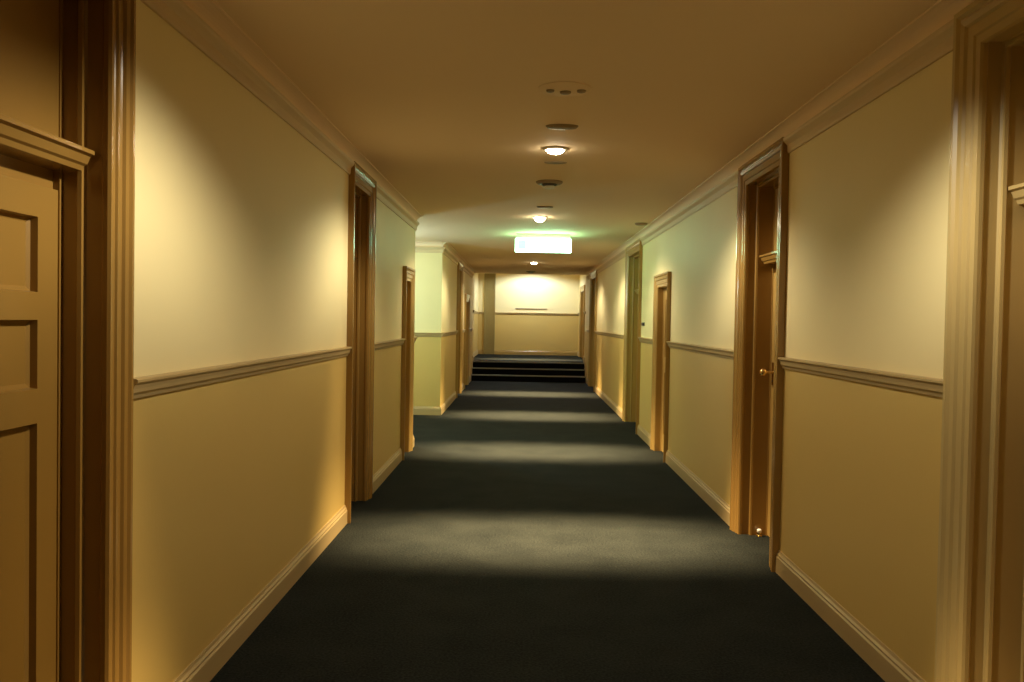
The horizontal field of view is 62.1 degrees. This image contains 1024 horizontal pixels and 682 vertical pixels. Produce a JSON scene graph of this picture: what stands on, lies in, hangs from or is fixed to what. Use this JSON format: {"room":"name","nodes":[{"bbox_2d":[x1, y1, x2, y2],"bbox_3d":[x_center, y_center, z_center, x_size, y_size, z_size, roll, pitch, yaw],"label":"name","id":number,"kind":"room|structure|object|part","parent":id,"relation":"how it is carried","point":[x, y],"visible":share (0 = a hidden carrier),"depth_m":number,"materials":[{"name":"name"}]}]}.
{"room":"hotel corridor","nodes":[
{"label":"hotel corridor","id":0,"kind":"room"},
{"bbox_2d":[132,0,414,681],"bbox_3d":[-1.400,0.049,3.196,0.320,2.700,13.550,1,1,1],"label":"wall","id":1,"kind":"structure","parent":0,"point":[241,237],"depth_m":3.68,"materials":[{"name":"beige paint"}]},
{"bbox_2d":[0,174,57,681],"bbox_3d":[-1.407,0.485,2.197,0.044,1.859,0.760,1,1,1],"label":"door","id":2,"kind":"structure","parent":1,"relation":"in","point":[28,211],"depth_m":2.45,"materials":[{"name":"brown wood"}]},
{"bbox_2d":[0,0,58,136],"bbox_3d":[-1.380,-0.809,2.166,0.036,0.495,0.768,1,1,1],"label":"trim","id":3,"kind":"structure","parent":1,"relation":"attached to","point":[29,29],"depth_m":2.40,"materials":[{"name":"brown wood"}]},
{"bbox_2d":[0,114,94,188],"bbox_3d":[-1.340,-0.509,2.172,0.147,0.127,0.792,1,1,1],"label":"trim","id":4,"kind":"structure","parent":1,"relation":"attached to","point":[28,153],"depth_m":2.36,"materials":[{"name":"brown paint"}]},
{"bbox_2d":[53,0,114,681],"bbox_3d":[-1.335,0.174,2.189,0.200,2.500,0.852,1,1,1],"label":"trim","id":5,"kind":"structure","parent":1,"relation":"attached to","point":[86,27],"depth_m":2.59,"materials":[{"name":"brown paint"}]},
{"bbox_2d":[110,0,135,681],"bbox_3d":[-1.232,0.130,2.186,0.044,2.591,1.034,1,1,1],"label":"trim","id":6,"kind":"structure","parent":1,"relation":"attached to","point":[124,10],"depth_m":2.65,"materials":[{"name":"brown paint"}]},
{"bbox_2d":[133,347,351,398],"bbox_3d":[-1.205,0.116,4.457,0.040,0.068,3.428,1,1,1],"label":"trim","id":7,"kind":"structure","parent":1,"relation":"attached to","point":[144,386],"depth_m":3.54,"materials":[{"name":"beige wood"}]},
{"bbox_2d":[140,0,354,174],"bbox_3d":[-1.181,-1.207,4.425,0.042,0.094,3.428,1,1,1],"label":"trim","id":8,"kind":"structure","parent":1,"relation":"attached to","point":[176,13],"depth_m":3.71,"materials":[{"name":"brown wood"}]},
{"bbox_2d":[173,505,346,681],"bbox_3d":[-1.234,1.303,4.485,0.022,0.135,3.428,1,1,1],"label":"baseboard","id":9,"kind":"structure","parent":1,"relation":"attached to","point":[208,663],"depth_m":4.11,"materials":[{"name":"beige wood"}]},
{"bbox_2d":[182,0,422,219],"bbox_3d":[-1.178,-1.258,3.173,0.078,0.080,13.572,1,1,1],"label":"trim","id":10,"kind":"structure","parent":1,"relation":"attached to","point":[209,11],"depth_m":4.27,"materials":[{"name":"paint"}]},
{"bbox_2d":[344,161,376,522],"bbox_3d":[-1.173,0.005,6.623,0.044,2.630,0.910,1,1,1],"label":"trim","id":11,"kind":"structure","parent":1,"relation":"attached to","point":[358,175],"depth_m":6.20,"materials":[{"name":"brown paint"}]},
{"bbox_2d":[351,183,370,500],"bbox_3d":[-1.303,0.068,6.627,0.255,2.500,0.650,1,1,1],"label":"trim","id":12,"kind":"structure","parent":1,"relation":"attached to","point":[362,198],"depth_m":6.93,"materials":[{"name":"brown paint"}]},
{"bbox_2d":[372,448,401,493],"bbox_3d":[-1.187,1.218,8.053,0.022,0.135,1.890,1,1,1],"label":"baseboard","id":13,"kind":"structure","parent":1,"relation":"attached to","point":[395,459],"depth_m":8.00,"materials":[{"name":"beige wood"}]},
{"bbox_2d":[374,338,404,350],"bbox_3d":[-1.157,0.030,8.024,0.040,0.068,1.890,1,1,1],"label":"trim","id":14,"kind":"structure","parent":1,"relation":"attached to","point":[397,342],"depth_m":7.91,"materials":[{"name":"beige wood"}]},
{"bbox_2d":[376,184,418,230],"bbox_3d":[-1.126,-1.304,8.503,0.042,0.094,2.912,1,1,1],"label":"trim","id":15,"kind":"structure","parent":1,"relation":"attached to","point":[383,196],"depth_m":8.24,"materials":[{"name":"brown wood"}]},
{"bbox_2d":[400,266,414,459],"bbox_3d":[-1.142,0.228,9.324,0.044,2.055,0.700,1,1,1],"label":"trim","id":16,"kind":"structure","parent":1,"relation":"attached to","point":[408,273],"depth_m":9.00,"materials":[{"name":"brown wood"}]},
{"bbox_2d":[404,279,411,451],"bbox_3d":[-1.215,0.292,9.327,0.140,1.925,0.440,1,1,1],"label":"trim","id":17,"kind":"structure","parent":1,"relation":"attached to","point":[409,282],"depth_m":9.53,"materials":[{"name":"brown wood"}]},
{"bbox_2d":[413,253,421,405],"bbox_3d":[-3.224,-0.229,13.393,3.600,2.700,0.200,1,1,1],"label":"wall","id":18,"kind":"structure","parent":0,"point":[418,256],"depth_m":13.27,"materials":[{"name":"beige paint"}]},
{"bbox_2d":[413,406,439,414],"bbox_3d":[-3.087,1.058,13.310,3.920,0.135,0.022,1,1,1],"label":"baseboard","id":19,"kind":"structure","parent":18,"relation":"attached to","point":[417,410],"depth_m":13.28,"materials":[{"name":"beige wood"}]},
{"bbox_2d":[414,332,440,336],"bbox_3d":[-3.067,-0.130,13.273,3.920,0.068,0.040,1,1,1],"label":"trim","id":20,"kind":"structure","parent":18,"relation":"attached to","point":[416,334],"depth_m":13.24,"materials":[{"name":"beige wood"}]},
{"bbox_2d":[415,246,441,252],"bbox_3d":[-3.044,-1.452,13.240,3.920,0.094,0.042,1,1,1],"label":"trim","id":21,"kind":"structure","parent":18,"relation":"attached to","point":[417,249],"depth_m":13.22,"materials":[{"name":"brown wood"}]},
{"bbox_2d":[415,241,441,246],"bbox_3d":[-3.042,-1.532,13.220,3.920,0.080,0.078,1,1,1],"label":"trim","id":22,"kind":"structure","parent":18,"relation":"attached to","point":[417,243],"depth_m":13.22,"materials":[{"name":"paint"}]},
{"bbox_2d":[420,253,473,406],"bbox_3d":[-1.208,-0.295,17.591,0.320,2.700,8.650,1,1,1],"label":"wall","id":23,"kind":"structure","parent":0,"point":[439,273],"depth_m":13.29,"materials":[{"name":"beige paint"}]},
{"bbox_2d":[440,391,455,414],"bbox_3d":[-1.097,1.058,14.769,0.022,0.135,2.992,1,1,1],"label":"baseboard","id":24,"kind":"structure","parent":23,"relation":"attached to","point":[447,403],"depth_m":14.39,"materials":[{"name":"beige wood"}]},
{"bbox_2d":[441,331,457,336],"bbox_3d":[-1.067,-0.130,14.741,0.040,0.068,2.992,1,1,1],"label":"trim","id":25,"kind":"structure","parent":23,"relation":"attached to","point":[449,333],"depth_m":14.31,"materials":[{"name":"beige wood"}]},
{"bbox_2d":[442,247,458,264],"bbox_3d":[-1.043,-1.452,14.709,0.042,0.094,2.992,1,1,1],"label":"trim","id":26,"kind":"structure","parent":23,"relation":"attached to","point":[446,252],"depth_m":14.34,"materials":[{"name":"brown wood"}]},
{"bbox_2d":[442,242,474,272],"bbox_3d":[-0.993,-1.589,17.046,0.078,0.080,7.672,1,1,1],"label":"trim","id":27,"kind":"structure","parent":23,"relation":"attached to","point":[446,245],"depth_m":15.42,"materials":[{"name":"paint"}]},
{"bbox_2d":[455,260,463,397],"bbox_3d":[-1.037,-0.238,16.790,0.044,2.630,1.110,1,1,1],"label":"trim","id":28,"kind":"structure","parent":23,"relation":"attached to","point":[460,265],"depth_m":16.26,"materials":[{"name":"brown wood"}]},
{"bbox_2d":[458,269,461,393],"bbox_3d":[-1.167,-0.175,16.793,0.255,2.500,0.850,1,1,1],"label":"trim","id":29,"kind":"structure","parent":23,"relation":"attached to","point":[460,270],"depth_m":17.20,"materials":[{"name":"brown wood"}]},
{"bbox_2d":[463,294,469,388],"bbox_3d":[-1.012,-0.004,19.021,0.044,2.055,1.260,1,1,1],"label":"trim","id":30,"kind":"structure","parent":23,"relation":"attached to","point":[467,297],"depth_m":18.41,"materials":[{"name":"brown wood"}]},
{"bbox_2d":[465,301,468,384],"bbox_3d":[-1.085,0.060,19.023,0.140,1.925,1.000,1,1,1],"label":"trim","id":31,"kind":"structure","parent":23,"relation":"attached to","point":[467,305],"depth_m":19.50,"materials":[{"name":"brown wood"}]},
{"bbox_2d":[464,265,473,277],"bbox_3d":[-0.985,-1.557,19.098,0.042,0.094,3.570,1,1,1],"label":"trim","id":32,"kind":"structure","parent":23,"relation":"attached to","point":[466,269],"depth_m":19.17,"materials":[{"name":"brown wood"}]},
{"bbox_2d":[473,273,478,351],"bbox_3d":[-1.228,-0.702,23.959,0.320,3.206,4.100,1,1,1],"label":"wall","id":33,"kind":"structure","parent":0,"point":[476,275],"depth_m":24.85,"materials":[{"name":"beige paint"}]},
{"bbox_2d":[477,273,579,350],"bbox_3d":[0.500,-0.724,26.086,3.720,3.206,0.200,1,1,1],"label":"wall","id":34,"kind":"structure","parent":0,"point":[550,293],"depth_m":25.98,"materials":[{"name":"beige paint"}]},
{"bbox_2d":[485,291,493,353],"bbox_3d":[-0.694,-0.570,25.993,0.240,1.930,0.024,1,1,1],"label":"door","id":35,"kind":"structure","parent":34,"relation":"in","point":[489,294],"depth_m":25.98,"materials":[{"name":"brown paint"}]},
{"bbox_2d":[483,273,495,353],"bbox_3d":[-0.688,-0.895,25.978,0.340,2.600,0.040,1,1,1],"label":"trim","id":36,"kind":"structure","parent":34,"relation":"attached to","point":[489,278],"depth_m":25.96,"materials":[{"name":"brown paint"}]},
{"bbox_2d":[494,350,577,355],"bbox_3d":[0.740,0.363,25.997,2.560,0.135,0.022,1,1,1],"label":"baseboard","id":37,"kind":"structure","parent":34,"relation":"attached to","point":[505,352],"depth_m":25.99,"materials":[{"name":"beige wood"}]},
{"bbox_2d":[495,312,578,315],"bbox_3d":[0.761,-0.825,25.960,2.560,0.068,0.040,1,1,1],"label":"trim","id":38,"kind":"structure","parent":34,"relation":"attached to","point":[502,313],"depth_m":25.95,"materials":[{"name":"brown wood"}]},
{"bbox_2d":[474,354,584,367],"bbox_3d":[0.449,0.537,23.866,3.720,0.120,4.700,1,1,1],"label":"floor","id":39,"kind":"structure","parent":0,"point":[479,357],"depth_m":23.57,"materials":[{"name":"carpet"}]},
{"bbox_2d":[210,381,884,681],"bbox_3d":[-1.662,1.324,8.617,7.300,0.120,24.720,1,1,1],"label":"floor","id":40,"kind":"structure","parent":0,"point":[527,531],"depth_m":4.92,"materials":[{"name":"carpet"}]},
{"bbox_2d":[471,361,585,382],"bbox_3d":[0.411,0.766,21.222,2.816,0.460,0.638,1,1,1],"label":"staircase","id":41,"kind":"structure","parent":40,"relation":"on","point":[481,370],"depth_m":21.21,"materials":[{"name":"black carpet"}]},
{"bbox_2d":[756,529,761,536],"bbox_3d":[1.754,1.360,6.031,0.044,0.052,0.044,1,1,1],"label":"door stop","id":42,"kind":"object","parent":40,"relation":"on","point":[759,531],"visible":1,"depth_m":6.02,"materials":[{"name":"gold metal"}]},
{"bbox_2d":[214,0,938,274],"bbox_3d":[-1.603,-1.692,9.034,7.300,0.521,25.700,1,1,1],"label":"ceiling","id":43,"kind":"structure","parent":0,"point":[442,98],"depth_m":4.42,"materials":[{"name":"paint"}]},
{"bbox_2d":[533,216,547,221],"bbox_3d":[0.322,-1.402,9.816,0.176,0.060,0.176,1,1,1],"label":"recessed light","id":44,"kind":"object","parent":43,"relation":"in","point":[537,218],"visible":1,"depth_m":9.77,"materials":[{"name":"white glass"}]},
{"bbox_2d":[515,233,570,252],"bbox_3d":[0.431,-1.349,11.714,0.770,0.252,0.094,1,1,1],"label":"exit sign","id":45,"kind":"object","parent":43,"relation":"hanging from","point":[524,242],"visible":1,"depth_m":11.67,"materials":[{"name":"beige plastic"}]},
{"bbox_2d":[536,179,562,188],"bbox_3d":[0.321,-1.340,7.316,0.230,0.062,0.230,1,1,1],"label":"smoke detector","id":46,"kind":"object","parent":43,"relation":"attached to","point":[547,183],"visible":1,"depth_m":7.26,"materials":[{"name":"beige plastic"}]},
{"bbox_2d":[543,146,567,154],"bbox_3d":[0.300,-1.319,5.917,0.176,0.038,0.176,1,1,1],"label":"recessed light","id":47,"kind":"object","parent":43,"relation":"in","point":[554,150],"visible":1,"depth_m":5.87,"materials":[{"name":"white glass"}]},
{"bbox_2d":[544,161,566,163],"bbox_3d":[0.329,-1.345,6.416,0.170,0.009,0.085,1,1,1],"label":"blank plate","id":48,"kind":"object","parent":43,"relation":"attached to","point":[546,162],"visible":1,"depth_m":6.39,"materials":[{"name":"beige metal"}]},
{"bbox_2d":[546,124,577,129],"bbox_3d":[0.307,-1.312,5.216,0.200,0.018,0.100,1,1,1],"label":"ceiling vent","id":49,"kind":"object","parent":43,"relation":"in","point":[550,126],"visible":1,"depth_m":5.19,"materials":[{"name":"beige metal"}]},
{"bbox_2d":[538,81,591,96],"bbox_3d":[0.273,-1.292,4.387,0.280,0.020,0.280,1,1,1],"label":"ceiling rose","id":50,"kind":"object","parent":43,"relation":"attached to","point":[559,88],"visible":1,"depth_m":4.36,"materials":[{"name":"paint"}]},
{"bbox_3d":[0.278,-1.289,4.417,0.060,0.013,0.060,1,1,1],"label":"knob","id":51,"kind":"part","parent":50,"relation":"part of","materials":[{"name":"beige metal"}]},
{"bbox_3d":[0.358,-1.287,4.386,0.048,0.013,0.048,1,1,1],"label":"knob","id":52,"kind":"part","parent":50,"relation":"part of","materials":[{"name":"beige metal"}]},
{"bbox_2d":[635,222,647,225],"bbox_3d":[1.558,-1.407,10.249,0.150,0.028,0.150,1,1,1],"label":"ceiling sensor","id":53,"kind":"object","parent":43,"relation":"attached to","point":[639,223],"visible":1,"depth_m":10.20,"materials":[{"name":"beige plastic"}]},
{"bbox_2d":[578,275,585,358],"bbox_3d":[2.171,-0.642,23.915,0.320,3.206,4.100,1,1,1],"label":"wall","id":54,"kind":"structure","parent":0,"point":[582,281],"depth_m":25.42,"materials":[{"name":"beige paint"}]},
{"bbox_2d":[578,285,584,356],"bbox_3d":[1.991,-0.533,24.220,0.044,2.055,1.760,1,1,1],"label":"trim","id":55,"kind":"structure","parent":54,"relation":"attached to","point":[582,288],"depth_m":23.44,"materials":[{"name":"brown wood"}]},
{"bbox_2d":[580,290,583,356],"bbox_3d":[2.062,-0.467,24.220,0.140,1.925,1.500,1,1,1],"label":"trim","id":56,"kind":"structure","parent":54,"relation":"attached to","point":[582,292],"depth_m":24.95,"materials":[{"name":"brown wood"}]},
{"bbox_2d":[584,51,952,681],"bbox_3d":[1.859,-0.038,9.128,0.320,2.700,25.500,1,1,1],"label":"wall","id":57,"kind":"structure","parent":0,"point":[868,197],"depth_m":4.10,"materials":[{"name":"beige paint"}]},
{"bbox_2d":[589,276,595,385],"bbox_3d":[1.938,-0.176,19.077,0.255,2.500,1.300,1,1,1],"label":"trim","id":58,"kind":"structure","parent":57,"relation":"attached to","point":[592,327],"depth_m":19.71,"materials":[{"name":"brown wood"}]},
{"bbox_2d":[588,270,597,391],"bbox_3d":[1.810,-0.243,19.077,0.044,2.630,1.560,1,1,1],"label":"trim","id":59,"kind":"structure","parent":57,"relation":"attached to","point":[594,273],"depth_m":18.32,"materials":[{"name":"brown wood"}]},
{"bbox_2d":[594,385,621,418],"bbox_3d":[1.753,1.086,15.658,0.022,0.135,5.340,1,1,1],"label":"baseboard","id":60,"kind":"structure","parent":57,"relation":"attached to","point":[602,395],"depth_m":15.22,"materials":[{"name":"beige wood"}]},
{"bbox_2d":[595,331,623,338],"bbox_3d":[1.765,-0.120,15.629,0.040,0.068,5.340,1,1,1],"label":"trim","id":61,"kind":"structure","parent":57,"relation":"attached to","point":[620,336],"depth_m":15.07,"materials":[{"name":"beige wood"}]},
{"bbox_2d":[596,249,625,273],"bbox_3d":[1.786,-1.425,15.598,0.042,0.094,5.340,1,1,1],"label":"trim","id":62,"kind":"structure","parent":57,"relation":"attached to","point":[622,254],"depth_m":15.03,"materials":[{"name":"brown wood"}]},
{"bbox_2d":[625,250,638,421],"bbox_3d":[1.846,-0.011,12.180,0.255,2.500,1.300,1,1,1],"label":"trim","id":63,"kind":"structure","parent":57,"relation":"attached to","point":[633,259],"depth_m":12.81,"materials":[{"name":"brown wood"}]},
{"bbox_2d":[622,238,642,433],"bbox_3d":[1.717,-0.079,12.180,0.044,2.630,1.560,1,1,1],"label":"trim","id":64,"kind":"structure","parent":57,"relation":"attached to","point":[637,245],"depth_m":11.43,"materials":[{"name":"brown wood"}]},
{"bbox_2d":[637,425,649,446],"bbox_3d":[1.687,1.203,10.775,0.022,0.135,1.310,1,1,1],"label":"baseboard","id":65,"kind":"structure","parent":57,"relation":"attached to","point":[642,433],"depth_m":10.84,"materials":[{"name":"beige wood"}]},
{"bbox_2d":[638,337,651,343],"bbox_3d":[1.700,-0.003,10.746,0.040,0.068,1.310,1,1,1],"label":"trim","id":66,"kind":"structure","parent":57,"relation":"attached to","point":[641,339],"depth_m":10.78,"materials":[{"name":"beige wood"}]},
{"bbox_2d":[650,271,671,461],"bbox_3d":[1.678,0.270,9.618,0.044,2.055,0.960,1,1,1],"label":"trim","id":67,"kind":"structure","parent":57,"relation":"attached to","point":[664,278],"depth_m":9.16,"materials":[{"name":"brown wood"}]},
{"bbox_2d":[661,289,666,451],"bbox_3d":[1.781,0.346,9.618,0.044,1.891,0.648,1,1,1],"label":"door","id":68,"kind":"structure","parent":57,"relation":"in","point":[665,291],"depth_m":9.86,"materials":[{"name":"brown wood"}]},
{"bbox_2d":[640,170,737,245],"bbox_3d":[1.695,-1.261,8.765,0.042,0.094,5.210,1,1,1],"label":"trim","id":69,"kind":"structure","parent":57,"relation":"attached to","point":[731,181],"depth_m":7.74,"materials":[{"name":"brown wood"}]},
{"bbox_2d":[665,450,729,525],"bbox_3d":[1.646,1.276,7.691,0.022,0.135,2.940,1,1,1],"label":"baseboard","id":70,"kind":"structure","parent":57,"relation":"attached to","point":[705,492],"depth_m":7.35,"materials":[{"name":"beige wood"}]},
{"bbox_2d":[666,341,733,358],"bbox_3d":[1.658,0.070,7.662,0.040,0.068,2.940,1,1,1],"label":"trim","id":71,"kind":"structure","parent":57,"relation":"attached to","point":[720,352],"depth_m":7.29,"materials":[{"name":"beige wood"}]},
{"bbox_2d":[737,163,778,563],"bbox_3d":[1.759,0.144,5.662,0.255,2.500,0.800,1,1,1],"label":"trim","id":72,"kind":"structure","parent":57,"relation":"attached to","point":[757,315],"depth_m":6.04,"materials":[{"name":"brown paint"}]},
{"bbox_2d":[729,137,789,571],"bbox_3d":[1.630,0.077,5.662,0.044,2.630,1.060,1,1,1],"label":"trim","id":73,"kind":"structure","parent":57,"relation":"attached to","point":[776,153],"depth_m":5.21,"materials":[{"name":"brown paint"}]},
{"bbox_2d":[759,273,775,536],"bbox_3d":[1.798,0.457,5.669,0.143,1.859,0.708,1,1,1],"label":"door","id":74,"kind":"structure","parent":57,"relation":"in","point":[762,372],"depth_m":5.99,"materials":[{"name":"brown wood"}]},
{"bbox_3d":[1.781,0.219,5.963,0.093,0.058,0.058,1,1,1],"label":"knob","id":75,"kind":"part","parent":74,"relation":"part of","materials":[{"name":"gold metal"}]},
{"bbox_3d":[1.831,0.230,5.962,0.006,0.160,0.050,1,1,1],"label":"handle plate","id":76,"kind":"part","parent":74,"relation":"part of","materials":[{"name":"gold metal"}]},
{"bbox_2d":[759,251,776,264],"bbox_3d":[1.815,-0.538,5.645,0.147,0.127,0.740,1,1,1],"label":"trim","id":77,"kind":"structure","parent":57,"relation":"attached to","point":[770,258],"depth_m":5.83,"materials":[{"name":"brown paint"}]},
{"bbox_2d":[774,189,777,250],"bbox_3d":[1.865,-0.836,5.637,0.036,0.495,0.716,1,1,1],"label":"trim","id":78,"kind":"structure","parent":57,"relation":"attached to","point":[776,191],"depth_m":5.96,"materials":[{"name":"brown wood"}]},
{"bbox_2d":[586,0,974,274],"bbox_3d":[1.676,-1.339,8.599,0.078,0.080,24.500,1,1,1],"label":"trim","id":79,"kind":"structure","parent":57,"relation":"attached to","point":[941,12],"depth_m":4.25,"materials":[{"name":"paint"}]},
{"bbox_2d":[775,550,925,681],"bbox_3d":[1.599,1.361,4.148,0.022,0.135,2.030,1,1,1],"label":"baseboard","id":80,"kind":"structure","parent":57,"relation":"attached to","point":[890,667],"depth_m":4.02,"materials":[{"name":"beige wood"}]},
{"bbox_2d":[778,357,942,397],"bbox_3d":[1.611,0.155,4.119,0.040,0.068,2.030,1,1,1],"label":"trim","id":81,"kind":"structure","parent":57,"relation":"attached to","point":[905,382],"depth_m":3.79,"materials":[{"name":"beige wood"}]},
{"bbox_2d":[783,18,953,152],"bbox_3d":[1.633,-1.150,4.087,0.042,0.094,2.030,1,1,1],"label":"trim","id":82,"kind":"structure","parent":57,"relation":"attached to","point":[938,44],"depth_m":3.76,"materials":[{"name":"brown wood"}]},
{"bbox_2d":[934,0,1023,681],"bbox_3d":[1.589,0.151,2.543,0.044,2.630,1.120,1,1,1],"label":"trim","id":83,"kind":"structure","parent":57,"relation":"attached to","point":[978,19],"depth_m":3.03,"materials":[{"name":"beige paint"}]},
{"bbox_2d":[959,12,1023,681],"bbox_3d":[1.717,0.219,2.543,0.255,2.500,0.860,1,1,1],"label":"trim","id":84,"kind":"structure","parent":57,"relation":"attached to","point":[992,609],"depth_m":2.95,"materials":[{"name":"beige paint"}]},
{"bbox_2d":[1007,183,1023,204],"bbox_3d":[1.773,-0.464,2.526,0.147,0.127,0.800,1,1,1],"label":"trim","id":85,"kind":"structure","parent":57,"relation":"attached to","point":[1017,191],"depth_m":2.89,"materials":[{"name":"beige paint"}]}
]}

